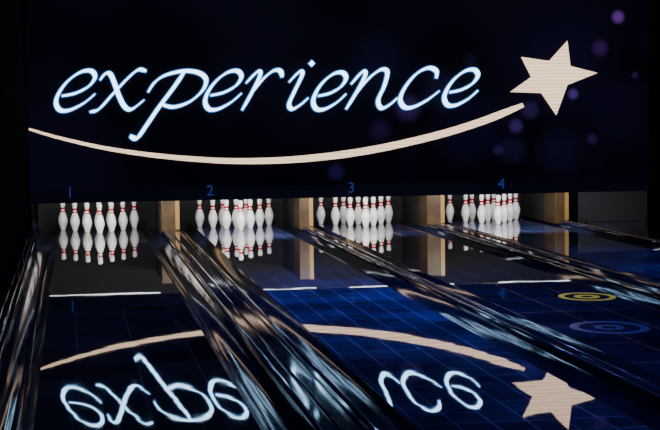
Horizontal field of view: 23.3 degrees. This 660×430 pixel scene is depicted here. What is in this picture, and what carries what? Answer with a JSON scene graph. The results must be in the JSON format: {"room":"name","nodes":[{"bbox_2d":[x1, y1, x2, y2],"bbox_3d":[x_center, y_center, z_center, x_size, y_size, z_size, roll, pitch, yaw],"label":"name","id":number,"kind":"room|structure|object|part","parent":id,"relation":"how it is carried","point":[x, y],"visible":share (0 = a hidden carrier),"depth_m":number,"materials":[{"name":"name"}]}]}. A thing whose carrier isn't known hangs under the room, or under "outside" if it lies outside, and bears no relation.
{"room":"sports facility","nodes":[
{"label":"sports facility","id":0,"kind":"room"},
{"bbox_2d":[0,0,37,323],"bbox_3d":[-1.968,-0.856,8.763,0.120,3.820,26.000,-1,4,-9],"label":"wall","id":1,"kind":"structure","parent":0,"point":[17,215],"depth_m":13.06,"materials":[{"name":"paint"}]},
{"bbox_2d":[29,179,648,203],"bbox_3d":[0.211,-0.272,18.100,7.096,0.138,0.062,-1,4,-9],"label":"trim","id":2,"kind":"structure","parent":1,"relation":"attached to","point":[616,185],"depth_m":18.04,"materials":[{"name":"black"}]},
{"bbox_2d":[207,185,213,195],"bbox_3d":[-1.335,-0.274,17.815,0.073,0.118,0.006,-1,4,-9],"label":"number sign","id":3,"kind":"object","parent":2,"relation":"attached to","point":[209,194],"visible":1,"depth_m":17.81,"materials":[{"name":"blue"}]},
{"bbox_2d":[348,182,353,192],"bbox_3d":[0.239,-0.311,18.067,0.061,0.119,0.006,-1,4,-9],"label":"number sign","id":4,"kind":"object","parent":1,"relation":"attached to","point":[349,182],"visible":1,"depth_m":18.07,"materials":[{"name":"blue"}]},
{"bbox_2d":[498,178,504,187],"bbox_3d":[1.963,-0.362,18.342,0.078,0.118,0.006,-1,4,-9],"label":"number sign","id":5,"kind":"object","parent":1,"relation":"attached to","point":[502,180],"visible":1,"depth_m":18.34,"materials":[{"name":"blue"}]},
{"bbox_2d":[647,0,659,230],"bbox_3d":[4.372,-1.652,18.570,1.326,3.637,0.310,-1,4,-9],"label":"column","id":6,"kind":"structure","parent":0,"point":[653,195],"depth_m":18.43,"materials":[{"name":"paint"}]},
{"bbox_3d":[2.277,1.003,9.563,8.630,0.100,26.000,-1,4,-9],"label":"floor","id":7,"kind":"structure","parent":0,"visible":0},
{"bbox_2d":[0,231,37,373],"bbox_3d":[-2.147,0.840,10.640,0.040,0.200,17.950,-1,4,-9],"label":"ledge","id":8,"kind":"object","parent":7,"relation":"on","point":[7,333],"visible":0.52,"depth_m":11.84,"materials":[{"name":"black metal"}]},
{"bbox_2d":[2,304,6,329],"bbox_3d":[-2.127,0.671,10.456,0.029,0.180,0.040,-1,4,-9],"label":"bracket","id":9,"kind":"object","parent":8,"relation":"on","point":[4,312],"visible":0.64,"depth_m":10.43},
{"bbox_2d":[15,269,18,290],"bbox_3d":[-2.508,0.525,12.820,0.029,0.180,0.040,-1,4,-9],"label":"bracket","id":10,"kind":"object","parent":8,"relation":"on","point":[17,272],"visible":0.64,"depth_m":12.80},
{"bbox_2d":[20,256,23,275],"bbox_3d":[-2.699,0.451,14.003,0.029,0.180,0.040,-1,4,-9],"label":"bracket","id":11,"kind":"object","parent":8,"relation":"on","point":[21,261],"visible":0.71,"depth_m":13.98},
{"bbox_2d":[0,225,309,429],"bbox_3d":[-1.524,0.809,11.627,1.500,0.120,19.700,-1,4,-9],"label":"lane","id":12,"kind":"object","parent":7,"relation":"on","point":[112,330],"visible":0.99,"depth_m":10.06,"materials":[{"name":"paint"}]},
{"bbox_2d":[58,203,67,229],"bbox_3d":[-3.448,0.005,20.646,0.121,0.381,0.121,2,4,35],"label":"pin","id":13,"kind":"object","parent":12,"relation":"on","point":[62,220],"visible":0.84,"depth_m":20.61,"materials":[{"name":"white plastic"}]},
{"bbox_2d":[70,203,79,230],"bbox_3d":[-3.255,0.018,20.410,0.121,0.381,0.121,1,4,28],"label":"pin","id":14,"kind":"object","parent":12,"relation":"on","point":[74,221],"visible":0.88,"depth_m":20.38,"materials":[{"name":"white plastic"}]},
{"bbox_2d":[82,203,91,232],"bbox_3d":[-3.063,0.030,20.174,0.121,0.381,0.121,-4,5,-44],"label":"pin","id":15,"kind":"object","parent":12,"relation":"on","point":[87,221],"visible":0.9,"depth_m":20.14,"materials":[{"name":"white plastic"}]},
{"bbox_2d":[95,203,104,233],"bbox_3d":[-2.871,0.043,19.937,0.121,0.381,0.121,-1,4,0],"label":"pin","id":16,"kind":"object","parent":12,"relation":"on","point":[99,222],"visible":1,"depth_m":19.90,"materials":[{"name":"white plastic"}]},
{"bbox_2d":[107,202,115,231],"bbox_3d":[-2.762,0.024,20.222,0.121,0.381,0.121,0,4,17],"label":"pin","id":17,"kind":"object","parent":12,"relation":"on","point":[111,220],"visible":0.94,"depth_m":20.19,"materials":[{"name":"white plastic"}]},
{"bbox_2d":[118,202,127,229],"bbox_3d":[-2.654,0.004,20.506,0.121,0.381,0.121,0,4,15],"label":"pin","id":18,"kind":"object","parent":12,"relation":"on","point":[123,220],"visible":0.86,"depth_m":20.47,"materials":[{"name":"white plastic"}]},
{"bbox_2d":[130,202,138,228],"bbox_3d":[-2.545,-0.015,20.790,0.121,0.381,0.121,0,4,5],"label":"pin","id":19,"kind":"object","parent":12,"relation":"on","point":[134,218],"visible":0.79,"depth_m":20.76,"materials":[{"name":"white plastic"}]},
{"bbox_2d":[162,229,377,429],"bbox_3d":[-0.522,0.812,10.941,0.263,0.176,18.030,-1,4,-9],"label":"divider","id":20,"kind":"object","parent":7,"relation":"on","point":[319,403],"visible":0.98,"depth_m":9.56,"materials":[{"name":"metal"}]},
{"bbox_2d":[38,192,577,235],"bbox_3d":[0.539,-0.399,20.237,8.420,1.380,3.360,-1,4,-9],"label":"pit","id":21,"kind":"object","parent":7,"relation":"on","point":[299,213],"visible":0.23,"depth_m":21.35,"materials":[{"name":"black metal"}]},
{"bbox_2d":[184,222,659,429],"bbox_3d":[0.216,0.769,11.905,1.500,0.120,19.700,-1,4,-9],"label":"lane","id":22,"kind":"object","parent":7,"relation":"on","point":[404,356],"visible":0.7,"depth_m":10.01,"materials":[{"name":"blue paint"}]},
{"bbox_2d":[195,200,203,226],"bbox_3d":[-1.707,-0.035,20.924,0.121,0.381,0.121,-2,4,-24],"label":"pin","id":23,"kind":"object","parent":22,"relation":"on","point":[199,216],"visible":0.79,"depth_m":20.89,"materials":[{"name":"white plastic"}]},
{"bbox_2d":[208,200,217,227],"bbox_3d":[-1.515,-0.022,20.688,0.121,0.381,0.121,3,5,44],"label":"pin","id":24,"kind":"object","parent":22,"relation":"on","point":[212,218],"visible":0.86,"depth_m":20.66,"materials":[{"name":"white plastic"}]},
{"bbox_2d":[218,200,224,225],"bbox_3d":[-1.407,-0.042,20.972,0.121,0.381,0.121,-2,4,-16],"label":"pin","id":25,"kind":"object","parent":22,"relation":"on","point":[222,208],"visible":0.56,"depth_m":20.94,"materials":[{"name":"white plastic"}]},
{"bbox_2d":[222,200,230,228],"bbox_3d":[-1.323,-0.009,20.452,0.121,0.381,0.121,-2,4,-14],"label":"pin","id":26,"kind":"object","parent":22,"relation":"on","point":[226,218],"visible":0.91,"depth_m":20.42,"materials":[{"name":"white plastic"}]},
{"bbox_2d":[232,200,238,227],"bbox_3d":[-1.214,-0.029,20.736,0.121,0.381,0.121,0,4,7],"label":"pin","id":27,"kind":"object","parent":22,"relation":"on","point":[235,212],"visible":0.54,"depth_m":20.70,"materials":[{"name":"white plastic"}]},
{"bbox_2d":[236,200,244,229],"bbox_3d":[-1.130,0.003,20.216,0.121,0.381,0.121,-2,4,-14],"label":"pin","id":28,"kind":"object","parent":22,"relation":"on","point":[240,218],"visible":1,"depth_m":20.18,"materials":[{"name":"white plastic"}]},
{"bbox_2d":[243,199,247,225],"bbox_3d":[-1.106,-0.048,21.020,0.121,0.381,0.121,-2,4,-14],"label":"pin","id":29,"kind":"object","parent":22,"relation":"on","point":[245,209],"visible":0.52,"depth_m":20.99,"materials":[{"name":"white plastic"}]},
{"bbox_2d":[246,199,254,228],"bbox_3d":[-1.022,-0.016,20.500,0.121,0.381,0.121,1,4,21],"label":"pin","id":30,"kind":"object","parent":22,"relation":"on","point":[250,218],"visible":0.95,"depth_m":20.47,"materials":[{"name":"white plastic"}]},
{"bbox_2d":[255,199,263,226],"bbox_3d":[-0.913,-0.036,20.784,0.121,0.381,0.121,0,4,14],"label":"pin","id":31,"kind":"object","parent":22,"relation":"on","point":[259,217],"visible":0.88,"depth_m":20.75,"materials":[{"name":"white plastic"}]},
{"bbox_2d":[264,199,273,224],"bbox_3d":[-0.805,-0.055,21.068,0.121,0.381,0.121,0,4,14],"label":"pin","id":32,"kind":"object","parent":22,"relation":"on","point":[268,215],"visible":0.85,"depth_m":21.04,"materials":[{"name":"white plastic"}]},
{"bbox_2d":[302,220,659,386],"bbox_3d":[1.800,0.733,12.158,1.500,0.120,19.700,-1,4,-9],"label":"lane","id":33,"kind":"object","parent":7,"relation":"on","point":[525,291],"visible":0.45,"depth_m":13.15,"materials":[{"name":"blue plastic"}]},
{"bbox_2d":[316,198,324,223],"bbox_3d":[-0.123,-0.071,21.177,0.121,0.381,0.121,0,4,17],"label":"pin","id":34,"kind":"object","parent":33,"relation":"on","point":[320,214],"visible":0.8,"depth_m":21.15,"materials":[{"name":"white plastic"}]},
{"bbox_2d":[331,197,339,224],"bbox_3d":[0.070,-0.058,20.941,0.121,0.381,0.121,-3,4,-33],"label":"pin","id":35,"kind":"object","parent":33,"relation":"on","point":[335,215],"visible":0.9,"depth_m":20.91,"materials":[{"name":"white plastic"}]},
{"bbox_2d":[339,197,346,223],"bbox_3d":[0.178,-0.078,21.225,0.121,0.381,0.121,1,4,30],"label":"pin","id":36,"kind":"object","parent":33,"relation":"on","point":[343,209],"visible":0.75,"depth_m":21.19,"materials":[{"name":"white plastic"}]},
{"bbox_2d":[346,197,354,225],"bbox_3d":[0.262,-0.045,20.705,0.121,0.381,0.121,-4,5,-45],"label":"pin","id":37,"kind":"object","parent":33,"relation":"on","point":[350,216],"visible":0.93,"depth_m":20.67,"materials":[{"name":"white plastic"}]},
{"bbox_2d":[354,197,361,224],"bbox_3d":[0.370,-0.065,20.989,0.121,0.381,0.121,0,4,12],"label":"pin","id":38,"kind":"object","parent":33,"relation":"on","point":[358,211],"visible":0.82,"depth_m":20.96,"materials":[{"name":"white plastic"}]},
{"bbox_2d":[361,198,369,226],"bbox_3d":[0.454,-0.033,20.469,0.121,0.381,0.121,-2,4,-26],"label":"pin","id":39,"kind":"object","parent":33,"relation":"on","point":[365,216],"visible":1,"depth_m":20.44,"materials":[{"name":"white plastic"}]},
{"bbox_2d":[369,197,377,225],"bbox_3d":[0.563,-0.052,20.753,0.121,0.381,0.121,0,4,9],"label":"pin","id":40,"kind":"object","parent":33,"relation":"on","point":[373,212],"visible":0.85,"depth_m":20.72,"materials":[{"name":"white plastic"}]},
{"bbox_2d":[377,196,385,223],"bbox_3d":[0.671,-0.072,21.037,0.121,0.381,0.121,0,4,15],"label":"pin","id":41,"kind":"object","parent":33,"relation":"on","point":[381,211],"visible":0.8,"depth_m":21.00,"materials":[{"name":"white plastic"}]},
{"bbox_2d":[385,196,392,222],"bbox_3d":[0.780,-0.091,21.322,0.121,0.381,0.121,1,4,20],"label":"pin","id":42,"kind":"object","parent":33,"relation":"on","point":[388,209],"visible":0.76,"depth_m":21.29,"materials":[{"name":"white plastic"}]},
{"bbox_2d":[558,293,615,300],"bbox_3d":[2.022,0.641,12.594,0.440,0.001,0.550,-1,4,-9],"label":"ring","id":43,"kind":"object","parent":33,"relation":"on","point":[560,295],"visible":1,"depth_m":12.58,"materials":[{"name":"yellow paint"}]},
{"bbox_2d":[570,321,649,333],"bbox_3d":[1.886,0.757,10.804,0.520,0.001,0.650,-1,4,-9],"label":"ring","id":44,"kind":"object","parent":33,"relation":"on","point":[643,328],"visible":1,"depth_m":10.78,"materials":[{"name":"blue paint"}]},
{"bbox_2d":[303,227,659,407],"bbox_3d":[1.141,0.774,11.207,0.105,0.176,18.030,-1,4,-9],"label":"divider","id":45,"kind":"object","parent":7,"relation":"on","point":[636,386],"visible":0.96,"depth_m":10.43,"materials":[{"name":"metal"}]},
{"bbox_2d":[428,223,659,300],"bbox_3d":[2.797,0.737,11.472,0.250,0.176,18.030,-1,4,-9],"label":"divider","id":46,"kind":"object","parent":7,"relation":"on","point":[644,287],"visible":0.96,"depth_m":15.06,"materials":[{"name":"metal"}]},
{"bbox_2d":[445,217,659,282],"bbox_3d":[3.528,0.694,12.435,1.500,0.120,19.700,-1,4,-9],"label":"lane","id":47,"kind":"object","parent":7,"relation":"on","point":[634,258],"visible":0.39,"depth_m":17.59,"materials":[{"name":"blue paint"}]},
{"bbox_2d":[445,195,453,220],"bbox_3d":[1.605,-0.110,21.453,0.121,0.381,0.121,2,5,38],"label":"pin","id":48,"kind":"object","parent":47,"relation":"on","point":[449,211],"visible":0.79,"depth_m":21.42,"materials":[{"name":"white plastic"}]},
{"bbox_2d":[461,195,469,221],"bbox_3d":[1.797,-0.097,21.217,0.121,0.381,0.121,-3,5,-37],"label":"pin","id":49,"kind":"object","parent":47,"relation":"on","point":[465,211],"visible":0.84,"depth_m":21.18,"materials":[{"name":"white plastic"}]},
{"bbox_2d":[469,195,475,220],"bbox_3d":[1.906,-0.117,21.502,0.121,0.381,0.121,-2,4,-26],"label":"pin","id":50,"kind":"object","parent":47,"relation":"on","point":[472,207],"visible":0.72,"depth_m":21.47,"materials":[{"name":"white plastic"}]},
{"bbox_2d":[477,194,485,222],"bbox_3d":[1.990,-0.085,20.981,0.121,0.381,0.121,0,4,14],"label":"pin","id":51,"kind":"object","parent":47,"relation":"on","point":[481,213],"visible":1,"depth_m":20.95,"materials":[{"name":"white plastic"}]},
{"bbox_2d":[485,194,491,221],"bbox_3d":[2.098,-0.104,21.265,0.121,0.381,0.121,-2,4,-17],"label":"pin","id":52,"kind":"object","parent":47,"relation":"on","point":[488,208],"visible":0.78,"depth_m":21.23,"materials":[{"name":"white plastic"}]},
{"bbox_2d":[491,194,495,219],"bbox_3d":[2.207,-0.124,21.550,0.121,0.381,0.121,-4,5,-42],"label":"pin","id":53,"kind":"object","parent":47,"relation":"on","point":[493,204],"visible":0.48,"depth_m":21.52,"materials":[{"name":"white plastic"}]},
{"bbox_2d":[494,195,502,223],"bbox_3d":[2.182,-0.072,20.745,0.121,0.381,0.121,0,4,8],"label":"pin","id":54,"kind":"object","parent":47,"relation":"on","point":[498,213],"visible":1,"depth_m":20.71,"materials":[{"name":"white plastic"}]},
{"bbox_2d":[501,194,508,222],"bbox_3d":[2.290,-0.092,21.029,0.121,0.381,0.121,1,4,30],"label":"pin","id":55,"kind":"object","parent":47,"relation":"on","point":[504,207],"visible":0.82,"depth_m":21.00,"materials":[{"name":"white plastic"}]},
{"bbox_2d":[507,194,514,220],"bbox_3d":[2.399,-0.111,21.314,0.121,0.381,0.121,-2,4,-22],"label":"pin","id":56,"kind":"object","parent":47,"relation":"on","point":[510,206],"visible":0.7,"depth_m":21.28,"materials":[{"name":"white plastic"}]},
{"bbox_2d":[513,194,519,219],"bbox_3d":[2.507,-0.131,21.598,0.121,0.381,0.121,-3,4,-31],"label":"pin","id":57,"kind":"object","parent":47,"relation":"on","point":[515,203],"visible":0.7,"depth_m":21.56,"materials":[{"name":"white plastic"}]},
{"bbox_2d":[560,221,659,246],"bbox_3d":[4.431,0.700,11.733,0.060,0.176,18.030,-1,4,-9],"label":"divider","id":58,"kind":"object","parent":7,"relation":"on","point":[651,241],"visible":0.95,"depth_m":18.61,"materials":[{"name":"metal"}]},
{"bbox_3d":[4.470,0.629,11.593,0.017,0.017,17.750,-1,4,-9],"label":"bumper rail","id":59,"kind":"part","parent":58,"relation":"part of","materials":[{"name":"metal"}]},
{"bbox_2d":[569,215,659,239],"bbox_3d":[5.068,0.659,12.681,1.500,0.120,19.700,-1,4,-9],"label":"lane","id":60,"kind":"object","parent":7,"relation":"on","point":[639,228],"visible":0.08,"depth_m":20.07,"materials":[{"name":"black plastic"}]},
{"bbox_2d":[578,191,646,221],"bbox_3d":[3.718,-0.118,21.015,0.960,0.400,0.150,-1,4,-9],"label":"guard","id":61,"kind":"object","parent":60,"relation":"on","point":[621,205],"visible":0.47,"depth_m":20.99,"materials":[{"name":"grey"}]},
{"bbox_3d":[2.228,-2.908,9.313,8.670,0.100,26.200,-1,4,-9],"label":"ceiling","id":62,"kind":"structure","parent":0,"visible":0},
{"bbox_2d":[25,0,648,190],"bbox_3d":[0.190,-1.861,18.005,7.096,3.042,0.050,-1,4,-9],"label":"wall panel","id":63,"kind":"object","parent":62,"relation":"hanging from","point":[599,130],"visible":1,"depth_m":17.98,"materials":[{"name":"black"}]},
{"bbox_2d":[53,59,480,141],"bbox_3d":[-0.653,-1.289,17.864,4.811,0.895,0.027,-1,4,-9],"label":"experience lettering","id":64,"kind":"object","parent":63,"relation":"attached to","point":[259,72],"visible":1,"depth_m":17.82,"materials":[{"name":"white"}]},
{"bbox_2d":[29,103,523,163],"bbox_3d":[-0.531,-0.898,17.914,5.587,0.646,0.015,-1,4,-9],"label":"sign","id":65,"kind":"object","parent":63,"relation":"attached to","point":[497,115],"visible":1,"depth_m":18.00,"materials":[{"name":"beige"}]},
{"bbox_2d":[511,41,595,114],"bbox_3d":[2.571,-1.572,18.371,1.036,0.847,0.017,-1,4,-9],"label":"star","id":66,"kind":"object","parent":63,"relation":"attached to","point":[551,78],"visible":1,"depth_m":18.36,"materials":[{"name":"beige"}]},
{"bbox_3d":[-0.792,1.183,2.178,0.029,0.180,0.040,-1,4,-9],"label":"bracket","id":67,"kind":"object","parent":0,"visible":0},
{"bbox_2d":[0,217,35,316],"bbox_3d":[-2.159,0.581,10.622,0.012,0.012,17.950,-1,4,-9],"label":"rail","id":68,"kind":"object","parent":67,"relation":"attached to","point":[35,217],"visible":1,"depth_m":12.50,"materials":[{"name":"metal"}]},
{"bbox_2d":[0,223,37,342],"bbox_3d":[-2.148,0.660,10.629,0.035,0.035,17.950,-1,4,-9],"label":"rail","id":69,"kind":"object","parent":67,"relation":"attached to","point":[17,281],"visible":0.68,"depth_m":12.02,"materials":[{"name":"black metal"}]}
]}

